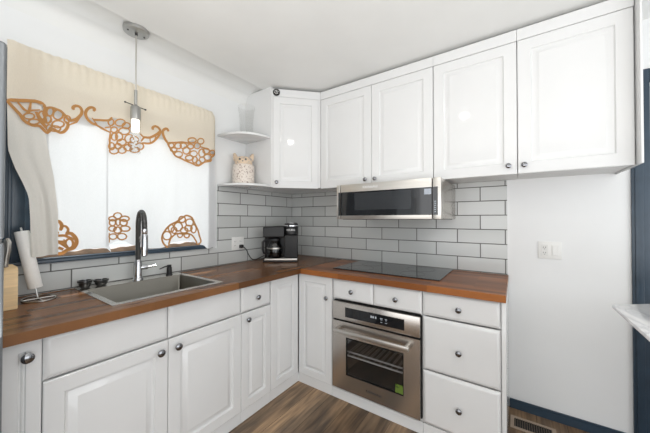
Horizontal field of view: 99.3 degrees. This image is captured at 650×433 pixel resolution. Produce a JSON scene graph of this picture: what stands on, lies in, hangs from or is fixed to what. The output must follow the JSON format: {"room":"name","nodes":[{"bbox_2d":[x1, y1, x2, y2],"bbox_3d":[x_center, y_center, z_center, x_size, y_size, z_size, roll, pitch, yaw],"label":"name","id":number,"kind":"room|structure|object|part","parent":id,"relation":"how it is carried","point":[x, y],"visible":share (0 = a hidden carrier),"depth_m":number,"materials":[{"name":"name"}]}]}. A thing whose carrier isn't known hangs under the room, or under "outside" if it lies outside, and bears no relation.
{"room":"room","nodes":[
{"label":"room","id":0,"kind":"room"},
{"bbox_2d":[122,21,149,150],"bbox_3d":[-1.145,-0.757,1.669,0.136,0.752,0.136,0,-1,35],"label":"pendant lamp","id":1,"kind":"object","parent":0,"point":[134,30],"visible":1,"depth_m":1.66,"materials":[{"name":"metal"}]},
{"bbox_3d":[-1.145,-0.716,1.668,0.016,0.095,0.016,0,-1,35],"label":"stem","id":2,"kind":"part","parent":1,"relation":"part of","materials":[{"name":"metal"}]},
{"bbox_2d":[130,104,140,120],"bbox_3d":[-1.145,-0.630,1.667,0.054,0.092,0.054,0,-1,35],"label":"socket","id":3,"kind":"object","parent":1,"relation":"attached to","point":[135,111],"depth_m":1.65,"materials":[{"name":"metal"}]},
{"bbox_3d":[-1.145,-0.547,1.666,0.042,0.073,0.042,0,-1,35],"label":"frosted bulb","id":4,"kind":"part","parent":1,"relation":"part of","materials":[{"name":"white glass"}]},
{"bbox_3d":[-1.145,-0.931,1.670,0.008,0.345,0.008,0,-1,35],"label":"rod","id":5,"kind":"part","parent":1,"relation":"part of","materials":[{"name":"silver metal"}]},
{"bbox_2d":[0,3,290,266],"bbox_3d":[-1.726,0.057,1.236,0.120,2.520,4.600,0,-1,35],"label":"wall","id":6,"kind":"structure","parent":0,"point":[230,116],"depth_m":1.80,"materials":[{"name":"paint"}]},
{"bbox_2d":[2,67,212,265],"bbox_3d":[-1.283,-0.290,1.835,0.134,1.083,1.138,0,-1,35],"label":"window","id":7,"kind":"structure","parent":6,"relation":"in","point":[17,210],"depth_m":1.39,"materials":[{"name":"blue paint"}]},
{"bbox_3d":[-1.246,-0.300,1.811,0.022,1.063,1.135,0,-1,35],"label":"casing","id":8,"kind":"part","parent":7,"relation":"part of","materials":[{"name":"blue paint"}]},
{"bbox_3d":[-1.296,-0.286,1.864,0.040,1.019,1.013,0,-1,35],"label":"sash","id":9,"kind":"part","parent":7,"relation":"part of","materials":[{"name":"blue paint"}]},
{"bbox_2d":[41,104,110,254],"bbox_3d":[-1.375,-0.234,1.527,0.012,0.892,0.327,0,-1,35],"label":"window curtain","id":10,"kind":"object","parent":7,"relation":"hanging from","point":[79,155],"visible":0.79,"depth_m":1.54,"materials":[{"name":"white fabric"}]},
{"bbox_3d":[-1.287,0.238,1.823,0.134,0.028,1.123,0,-1,35],"label":"sill","id":11,"kind":"part","parent":7,"relation":"part of","materials":[{"name":"blue paint"}]},
{"bbox_3d":[-1.264,0.207,1.836,0.018,0.033,1.013,0,-1,35],"label":"rail","id":12,"kind":"part","parent":7,"relation":"part of","materials":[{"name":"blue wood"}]},
{"bbox_2d":[0,0,267,105],"bbox_3d":[-1.530,-1.110,1.188,0.330,0.133,4.720,0,-1,35],"label":"trim","id":13,"kind":"structure","parent":6,"relation":"attached to","point":[100,22],"depth_m":1.76,"materials":[{"name":"paint"}]},
{"bbox_2d":[18,186,291,296],"bbox_3d":[-0.991,0.079,2.188,0.008,0.666,2.182,0,-1,35],"label":"backsplash","id":14,"kind":"structure","parent":6,"relation":"attached to","point":[244,213],"depth_m":2.32,"materials":[{"name":"grey tile"}]},
{"bbox_2d":[232,237,243,249],"bbox_3d":[-0.782,0.241,2.477,0.007,0.116,0.130,0,-1,35],"label":"wall outlet","id":15,"kind":"object","parent":6,"relation":"attached to","point":[236,241],"visible":0.94,"depth_m":2.47,"materials":[{"name":"white plastic"}]},
{"bbox_2d":[217,183,269,188],"bbox_3d":[-0.691,-0.264,2.348,0.324,0.018,0.296,0,-1,35],"label":"corner shelf","id":16,"kind":"object","parent":6,"relation":"attached to","point":[231,185],"visible":1,"depth_m":2.30,"materials":[{"name":"white wood"}]},
{"bbox_2d":[232,153,253,182],"bbox_3d":[-0.709,-0.412,2.402,0.184,0.278,0.184,0,-1,35],"label":"cookie jar","id":17,"kind":"object","parent":16,"relation":"on","point":[243,169],"visible":0.84,"depth_m":2.33,"materials":[{"name":"ceramic"}]},
{"bbox_3d":[-0.709,-0.480,2.402,0.148,0.065,0.148,0,-1,35],"label":"lid","id":18,"kind":"part","parent":17,"relation":"part of","materials":[{"name":"beige ceramic"}]},
{"bbox_2d":[217,131,269,143],"bbox_3d":[-0.690,-0.682,2.353,0.324,0.018,0.296,0,-1,35],"label":"corner shelf","id":19,"kind":"object","parent":6,"relation":"attached to","point":[243,137],"visible":1,"depth_m":2.33,"materials":[{"name":"white wood"}]},
{"bbox_2d":[106,0,649,92],"bbox_3d":[0.252,-1.191,-0.041,4.000,0.080,4.720,0,-1,35],"label":"ceiling","id":20,"kind":"structure","parent":0,"point":[320,46],"depth_m":1.65,"materials":[{"name":"paint"}]},
{"bbox_2d":[228,381,588,432],"bbox_3d":[0.077,1.335,0.051,4.420,0.060,4.720,0,-1,35],"label":"floor","id":21,"kind":"structure","parent":0,"point":[301,408],"depth_m":1.82,"materials":[{"name":"wood"}]},
{"bbox_2d":[0,41,6,432],"bbox_3d":[-1.476,0.389,0.719,0.816,1.845,0.759,0,-1,35],"label":"refrigerator","id":22,"kind":"object","parent":21,"relation":"on","point":[3,48],"visible":1,"depth_m":0.83,"materials":[{"name":"silver metal"}]},
{"bbox_3d":[-1.210,0.662,0.533,0.074,1.175,0.756,0,-1,35],"label":"door","id":23,"kind":"part","parent":22,"relation":"part of","materials":[{"name":"white metal"}]},
{"bbox_3d":[-1.209,-0.233,0.543,0.074,0.599,0.756,0,-1,35],"label":"door","id":24,"kind":"part","parent":22,"relation":"part of","materials":[{"name":"silver metal"}]},
{"bbox_2d":[2,339,41,432],"bbox_3d":[-1.317,0.878,1.142,0.647,0.876,0.102,0,-1,35],"label":"base cabinet","id":25,"kind":"object","parent":21,"relation":"on","point":[21,363],"visible":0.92,"depth_m":0.98,"materials":[{"name":"white wood"}]},
{"bbox_3d":[-1.057,0.502,0.980,0.030,0.037,0.037,0,-1,35],"label":"knob","id":26,"kind":"part","parent":25,"relation":"part of","materials":[{"name":"silver metal"}]},
{"bbox_2d":[41,289,240,432],"bbox_3d":[-1.031,0.883,1.557,0.646,0.876,0.902,0,-1,35],"label":"base cabinet","id":27,"kind":"object","parent":21,"relation":"on","point":[176,368],"visible":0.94,"depth_m":1.33,"materials":[{"name":"white wood"}]},
{"bbox_3d":[-0.925,0.531,1.213,0.019,0.168,0.448,0,-1,35],"label":"false drawer","id":28,"kind":"part","parent":27,"relation":"part of","materials":[{"name":"white wood"}]},
{"bbox_3d":[-0.926,0.930,1.209,0.019,0.620,0.448,0,-1,35],"label":"door","id":29,"kind":"part","parent":27,"relation":"part of","materials":[{"name":"white wood"}]},
{"bbox_3d":[-0.801,0.669,1.349,0.030,0.036,0.036,0,-1,35],"label":"knob","id":30,"kind":"part","parent":27,"relation":"part of","materials":[{"name":"silver metal"}]},
{"bbox_2d":[3,255,340,347],"bbox_3d":[-0.720,0.430,2.001,0.662,0.038,2.189,0,-1,35],"label":"countertop","id":31,"kind":"structure","parent":27,"relation":"on","point":[72,309],"depth_m":1.28,"materials":[{"name":"brown wood"}]},
{"bbox_2d":[3,264,17,310],"bbox_3d":[-1.411,0.310,1.203,0.133,0.183,0.081,0,-1,35],"label":"knife block","id":32,"kind":"object","parent":31,"relation":"on","point":[10,290],"visible":0.8,"depth_m":1.18,"materials":[{"name":"brown wood"}]},
{"bbox_2d":[3,238,10,267],"bbox_3d":[-1.369,0.156,1.186,0.033,0.125,0.022,0,-1,1],"label":"knife","id":33,"kind":"object","parent":32,"relation":"on","point":[7,242],"visible":0.77,"depth_m":1.18,"materials":[{"name":"silver metal"}]},
{"bbox_2d":[20,227,56,302],"bbox_3d":[-1.397,0.228,1.350,0.170,0.349,0.122,0,-1,35],"label":"paper towel holder","id":34,"kind":"object","parent":31,"relation":"on","point":[36,291],"visible":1,"depth_m":1.34,"materials":[{"name":"metal"}]},
{"bbox_2d":[14,230,42,289],"bbox_3d":[-1.454,0.212,1.353,0.107,0.289,0.053,0,-1,-18],"label":"paper towel roll","id":35,"kind":"object","parent":34,"relation":"on","point":[30,267],"visible":1,"depth_m":1.33,"materials":[{"name":"white paper"}]},
{"bbox_3d":[-1.451,0.227,1.354,0.077,0.347,0.008,0,-1,-18],"label":"post","id":36,"kind":"part","parent":34,"relation":"part of","materials":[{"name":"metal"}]},
{"bbox_2d":[132,210,155,280],"bbox_3d":[-1.143,0.181,1.714,0.123,0.445,0.202,0,-1,-16],"label":"kitchen faucet","id":37,"kind":"object","parent":31,"relation":"on","point":[141,246],"visible":1,"depth_m":1.73,"materials":[{"name":"silver metal"}]},
{"bbox_3d":[-1.146,0.326,1.789,0.087,0.032,0.032,1,-1,-41],"label":"lever","id":38,"kind":"part","parent":37,"relation":"part of","materials":[{"name":"silver metal"}]},
{"bbox_2d":[74,272,222,305],"bbox_3d":[-1.017,0.508,1.625,0.553,0.210,0.574,0,-1,35],"label":"sink","id":39,"kind":"object","parent":31,"relation":"in","point":[125,291],"visible":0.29,"depth_m":1.71,"materials":[{"name":"grey stone"}]},
{"bbox_2d":[77,279,92,288],"bbox_3d":[-1.351,0.376,1.552,0.068,0.050,0.068,0,-1,35],"label":"strainer","id":40,"kind":"object","parent":39,"relation":"on","point":[85,283],"visible":1,"depth_m":1.53,"materials":[{"name":"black metal"}]},
{"bbox_2d":[93,278,108,285],"bbox_3d":[-1.305,0.381,1.608,0.072,0.042,0.072,0,-1,35],"label":"strainer","id":41,"kind":"object","parent":39,"relation":"on","point":[101,281],"visible":1,"depth_m":1.59,"materials":[{"name":"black metal"}]},
{"bbox_2d":[88,275,213,302],"bbox_3d":[-0.990,0.508,1.606,0.426,0.210,0.518,0,-1,35],"label":"basin","id":42,"kind":"object","parent":39,"relation":"in","point":[134,290],"depth_m":1.74,"materials":[{"name":"silver metal"}]},
{"bbox_2d":[160,265,172,274],"bbox_3d":[-1.091,0.370,1.885,0.042,0.070,0.120,0,-1,8],"label":"soap dispenser","id":43,"kind":"object","parent":39,"relation":"on","point":[169,268],"visible":1,"depth_m":1.91,"materials":[{"name":"black plastic"}]},
{"bbox_2d":[262,223,297,262],"bbox_3d":[-0.417,0.238,2.604,0.334,0.359,0.214,0,-1,-4],"label":"coffee maker","id":44,"kind":"object","parent":31,"relation":"on","point":[281,242],"visible":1,"depth_m":2.52,"materials":[{"name":"black plastic"}]},
{"bbox_2d":[239,244,264,259],"bbox_3d":[-0.662,0.329,2.540,0.250,0.150,0.059,1,-1,-38],"label":"power cord","id":45,"kind":"object","parent":44,"relation":"attached to","point":[241,245],"visible":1,"depth_m":2.48,"materials":[{"name":"black plastic"}]},
{"bbox_3d":[-0.548,0.279,2.527,0.067,0.145,0.020,0,-1,-30],"label":"carafe handle","id":46,"kind":"part","parent":44,"relation":"part of","materials":[{"name":"black plastic"}]},
{"bbox_3d":[-0.465,0.144,2.506,0.180,0.074,0.002,0,-1,-4],"label":"badge panel","id":47,"kind":"part","parent":44,"relation":"part of","materials":[{"name":"black plastic"}]},
{"bbox_3d":[-0.470,0.211,2.567,0.108,0.032,0.108,0,-1,-4],"label":"carafe lid","id":48,"kind":"part","parent":44,"relation":"part of","materials":[{"name":"black plastic"}]},
{"bbox_2d":[264,257,297,260],"bbox_3d":[-0.405,0.392,2.562,0.299,0.023,0.131,0,-1,-4],"label":"drip tray","id":49,"kind":"object","parent":44,"relation":"on","point":[266,258],"depth_m":2.50,"materials":[{"name":"silver metal"}]},
{"bbox_3d":[-0.753,0.669,1.419,0.030,0.036,0.036,0,-1,35],"label":"knob","id":50,"kind":"part","parent":27,"relation":"part of","materials":[{"name":"silver metal"}]},
{"bbox_3d":[-0.669,0.535,1.585,0.019,0.168,0.449,0,-1,35],"label":"false drawer","id":51,"kind":"part","parent":27,"relation":"part of","materials":[{"name":"white wood"}]},
{"bbox_3d":[-0.669,0.934,1.581,0.019,0.620,0.449,0,-1,35],"label":"door","id":52,"kind":"part","parent":27,"relation":"part of","materials":[{"name":"white wood"}]},
{"bbox_2d":[240,281,270,423],"bbox_3d":[-0.703,0.888,2.036,0.644,0.876,0.257,0,-1,35],"label":"base cabinet","id":53,"kind":"object","parent":21,"relation":"on","point":[255,312],"visible":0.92,"depth_m":1.86,"materials":[{"name":"white wood"}]},
{"bbox_3d":[-0.467,0.538,1.877,0.019,0.168,0.256,0,-1,35],"label":"drawer","id":54,"kind":"part","parent":53,"relation":"part of","materials":[{"name":"white wood"}]},
{"bbox_2d":[269,274,333,400],"bbox_3d":[-0.246,0.893,2.437,0.940,0.876,0.919,0,-1,35],"label":"base cabinet","id":55,"kind":"object","parent":21,"relation":"on","point":[302,317],"visible":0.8,"depth_m":2.11,"materials":[{"name":"white wood"}]},
{"bbox_3d":[-0.308,0.854,2.104,0.019,0.793,0.298,0,-1,35],"label":"door","id":56,"kind":"part","parent":55,"relation":"part of","materials":[{"name":"white wood"}]},
{"bbox_3d":[-0.075,0.854,2.139,0.320,0.793,0.019,0,-1,35],"label":"door","id":57,"kind":"part","parent":55,"relation":"part of","materials":[{"name":"white wood"}]},
{"bbox_2d":[333,278,423,432],"bbox_3d":[0.488,0.890,2.097,0.654,0.876,0.644,0,-1,35],"label":"base cabinet","id":58,"kind":"object","parent":21,"relation":"on","point":[408,300],"visible":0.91,"depth_m":1.83,"materials":[{"name":"white wood"}]},
{"bbox_3d":[0.193,0.528,1.958,0.323,0.144,0.019,0,-1,35],"label":"drawer","id":59,"kind":"part","parent":58,"relation":"part of","materials":[{"name":"white wood"}]},
{"bbox_2d":[333,299,422,420],"bbox_3d":[0.462,0.921,2.051,0.634,0.618,0.637,0,-1,35],"label":"oven","id":60,"kind":"object","parent":58,"relation":"in","point":[377,350],"visible":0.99,"depth_m":1.85,"materials":[{"name":"metal"}]},
{"bbox_3d":[0.281,0.798,1.800,0.535,0.028,0.016,0,-1,35],"label":"handle","id":61,"kind":"part","parent":60,"relation":"part of","materials":[{"name":"silver metal"}]},
{"bbox_3d":[0.320,0.674,1.848,0.626,0.124,0.022,0,-1,35],"label":"control panel","id":62,"kind":"part","parent":60,"relation":"part of","materials":[{"name":"silver metal"}]},
{"bbox_3d":[0.460,0.526,1.774,0.319,0.144,0.019,0,-1,35],"label":"drawer","id":63,"kind":"part","parent":58,"relation":"part of","materials":[{"name":"white wood"}]},
{"bbox_2d":[301,259,508,302],"bbox_3d":[0.549,0.432,2.061,1.358,0.038,0.650,0,-1,35],"label":"countertop","id":64,"kind":"structure","parent":58,"relation":"on","point":[467,284],"depth_m":1.76,"materials":[{"name":"brown wood"}]},
{"bbox_2d":[333,261,452,280],"bbox_3d":[0.527,0.410,2.160,0.800,0.006,0.475,0,-1,35],"label":"cooktop","id":65,"kind":"object","parent":64,"relation":"in","point":[410,271],"visible":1,"depth_m":2.12,"materials":[{"name":"black glass"}]},
{"bbox_2d":[423,290,508,432],"bbox_3d":[0.932,0.887,1.791,0.424,0.876,0.644,0,-1,35],"label":"base cabinet","id":66,"kind":"object","parent":21,"relation":"on","point":[467,339],"visible":0.98,"depth_m":1.54,"materials":[{"name":"white wood"}]},
{"bbox_3d":[0.748,0.527,1.547,0.033,0.033,0.027,0,-1,35],"label":"knob","id":67,"kind":"part","parent":66,"relation":"part of","materials":[{"name":"silver metal"}]},
{"bbox_3d":[0.747,1.090,1.541,0.033,0.033,0.027,0,-1,35],"label":"knob","id":68,"kind":"part","parent":66,"relation":"part of","materials":[{"name":"silver metal"}]},
{"bbox_3d":[0.748,0.769,1.545,0.033,0.033,0.027,0,-1,35],"label":"knob","id":69,"kind":"part","parent":66,"relation":"part of","materials":[{"name":"silver metal"}]},
{"bbox_3d":[0.760,0.760,1.564,0.400,0.315,0.019,0,-1,35],"label":"drawer","id":70,"kind":"part","parent":66,"relation":"part of","materials":[{"name":"white wood"}]},
{"bbox_3d":[0.760,0.523,1.566,0.400,0.143,0.019,0,-1,35],"label":"drawer","id":71,"kind":"part","parent":66,"relation":"part of","materials":[{"name":"white wood"}]},
{"bbox_3d":[0.760,1.084,1.560,0.400,0.316,0.019,0,-1,35],"label":"drawer","id":72,"kind":"part","parent":66,"relation":"part of","materials":[{"name":"white wood"}]},
{"bbox_3d":[1.106,0.886,1.687,0.020,0.876,0.618,0,-1,35],"label":"panel","id":73,"kind":"part","parent":66,"relation":"part of","materials":[{"name":"white wood"}]},
{"bbox_2d":[510,415,555,432],"bbox_3d":[1.298,1.321,1.722,0.232,0.006,0.127,0,-1,35],"label":"floor vent","id":74,"kind":"object","parent":21,"relation":"in","point":[524,425],"visible":1,"depth_m":1.73,"materials":[{"name":"brown metal"}]},
{"bbox_2d":[612,304,649,341],"bbox_3d":[1.478,0.862,0.573,1.020,0.900,1.342,0,-1,35],"label":"dining table","id":75,"kind":"object","parent":21,"relation":"on","point":[637,315],"visible":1,"depth_m":1.17,"materials":[{"name":"white stone"}]},
{"bbox_2d":[294,18,649,432],"bbox_3d":[1.384,0.099,1.958,4.420,2.455,0.120,0,-1,35],"label":"wall","id":76,"kind":"structure","parent":0,"point":[571,352],"depth_m":1.75,"materials":[{"name":"paint"}]},
{"bbox_2d":[246,87,336,194],"bbox_3d":[-0.292,-0.682,2.654,0.638,0.878,0.651,0,-1,35],"label":"upper cabinet","id":77,"kind":"object","parent":76,"relation":"attached to","point":[289,161],"visible":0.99,"depth_m":2.42,"materials":[{"name":"white wood"}]},
{"bbox_2d":[273,89,279,95],"bbox_3d":[-0.419,-1.072,2.377,0.060,0.060,0.016,0,-1,-10],"label":"disc","id":78,"kind":"object","parent":77,"relation":"attached to","point":[276,92],"visible":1,"depth_m":2.37,"materials":[{"name":"silver metal"}]},
{"bbox_3d":[-0.255,-0.640,2.410,0.394,0.789,0.009,0,-1,-10],"label":"door","id":79,"kind":"part","parent":77,"relation":"part of","materials":[{"name":"white wood"}]},
{"bbox_2d":[320,57,433,190],"bbox_3d":[0.445,-0.676,2.313,0.958,0.859,0.375,0,-1,35],"label":"upper cabinet","id":80,"kind":"object","parent":76,"relation":"attached to","point":[379,127],"visible":0.98,"depth_m":2.13,"materials":[{"name":"white wood"}]},
{"bbox_3d":[0.168,-0.641,2.318,0.487,0.789,0.019,0,-1,35],"label":"door","id":81,"kind":"part","parent":80,"relation":"part of","materials":[{"name":"white wood"}]},
{"bbox_3d":[0.561,-0.644,2.047,0.462,0.789,0.019,0,-1,35],"label":"door","id":82,"kind":"part","parent":80,"relation":"part of","materials":[{"name":"white wood"}]},
{"bbox_2d":[337,177,454,219],"bbox_3d":[0.550,-0.108,2.135,0.764,0.265,0.520,0,-1,35],"label":"microwave","id":83,"kind":"object","parent":76,"relation":"attached to","point":[424,198],"visible":1,"depth_m":1.89,"materials":[{"name":"silver metal"}]},
{"bbox_3d":[0.113,-0.110,2.146,0.032,0.262,0.036,0,-1,35],"label":"trim","id":84,"kind":"part","parent":83,"relation":"part of","materials":[{"name":"silver metal"}]},
{"bbox_3d":[0.396,-0.097,1.927,0.671,0.177,0.001,0,-1,35],"label":"door glass","id":85,"kind":"part","parent":83,"relation":"part of","materials":[{"name":"black glass"}]},
{"bbox_3d":[0.689,-0.099,1.725,0.031,0.177,0.001,0,-1,35],"label":"control glass","id":86,"kind":"part","parent":83,"relation":"part of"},
{"bbox_2d":[292,180,507,274],"bbox_3d":[0.457,0.084,2.519,2.015,0.666,0.008,0,-1,35],"label":"backsplash","id":87,"kind":"structure","parent":76,"relation":"attached to","point":[475,240],"depth_m":2.28,"materials":[{"name":"grey tile"}]},
{"bbox_2d":[433,30,516,183],"bbox_3d":[1.036,-0.680,1.906,0.475,0.859,0.375,0,-1,35],"label":"upper cabinet","id":88,"kind":"object","parent":76,"relation":"attached to","point":[475,84],"visible":0.98,"depth_m":1.76,"materials":[{"name":"white wood"}]},
{"bbox_2d":[538,241,561,259],"bbox_3d":[1.477,0.222,1.812,0.121,0.113,0.010,0,-1,35],"label":"wall outlet","id":89,"kind":"object","parent":76,"relation":"attached to","point":[546,250],"visible":1,"depth_m":1.81,"materials":[{"name":"white plastic"}]},
{"bbox_2d":[541,245,547,255],"bbox_3d":[1.453,0.222,1.827,0.035,0.071,0.002,0,-1,35],"label":"receptacle","id":90,"kind":"object","parent":89,"relation":"attached to","point":[544,248],"depth_m":1.83,"materials":[{"name":"white plastic"}]},
{"bbox_2d":[551,245,558,256],"bbox_3d":[1.497,0.222,1.794,0.038,0.075,0.004,0,-1,35],"label":"rocker switch","id":91,"kind":"object","parent":89,"relation":"attached to","point":[554,248],"depth_m":1.79,"materials":[{"name":"white plastic"}]},
{"bbox_2d":[510,398,624,432],"bbox_3d":[1.534,1.294,1.758,0.593,0.061,0.014,0,-1,35],"label":"baseboard","id":92,"kind":"structure","parent":76,"relation":"attached to","point":[584,425],"depth_m":1.77,"materials":[{"name":"blue paint"}]},
{"bbox_2d":[517,0,643,178],"bbox_3d":[1.423,-0.681,1.615,0.489,0.862,0.414,0,-1,35],"label":"upper cabinet","id":93,"kind":"object","parent":76,"relation":"attached to","point":[580,108],"visible":1,"depth_m":1.48,"materials":[{"name":"white wood"}]},
{"bbox_3d":[1.620,-0.683,1.479,0.009,0.862,0.414,0,-1,35],"label":"panel","id":94,"kind":"part","parent":93,"relation":"part of","materials":[{"name":"white wood"}]},
{"bbox_2d":[630,68,649,432],"bbox_3d":[2.194,0.238,1.310,1.012,2.165,0.022,0,-1,35],"label":"trim","id":95,"kind":"structure","parent":76,"relation":"attached to","point":[640,174],"depth_m":1.57,"materials":[{"name":"blue paint"}]},
{"bbox_3d":[-1.237,-0.809,1.803,0.052,0.032,1.155,0,-1,35],"label":"curtain rod","id":96,"kind":"object","parent":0,"visible":0},
{"bbox_2d":[7,101,57,256],"bbox_3d":[-1.438,-0.308,1.365,0.042,1.019,0.179,0,-1,35],"label":"window curtain","id":97,"kind":"object","parent":96,"relation":"hanging from","point":[28,150],"visible":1,"depth_m":1.37,"materials":[{"name":"fabric"}]},
{"bbox_2d":[6,39,214,166],"bbox_3d":[-1.180,-0.606,1.774,0.083,0.476,1.146,0,-1,31],"label":"valance","id":98,"kind":"object","parent":96,"relation":"hanging from","point":[69,88],"visible":0.98,"depth_m":1.58,"materials":[{"name":"beige fabric"}]},
{"bbox_2d":[107,118,214,248],"bbox_3d":[-1.100,-0.212,1.952,0.019,0.927,0.740,0,-1,34],"label":"window curtain","id":99,"kind":"object","parent":96,"relation":"hanging from","point":[176,196],"visible":0.74,"depth_m":1.89,"materials":[{"name":"white fabric"}]}
]}

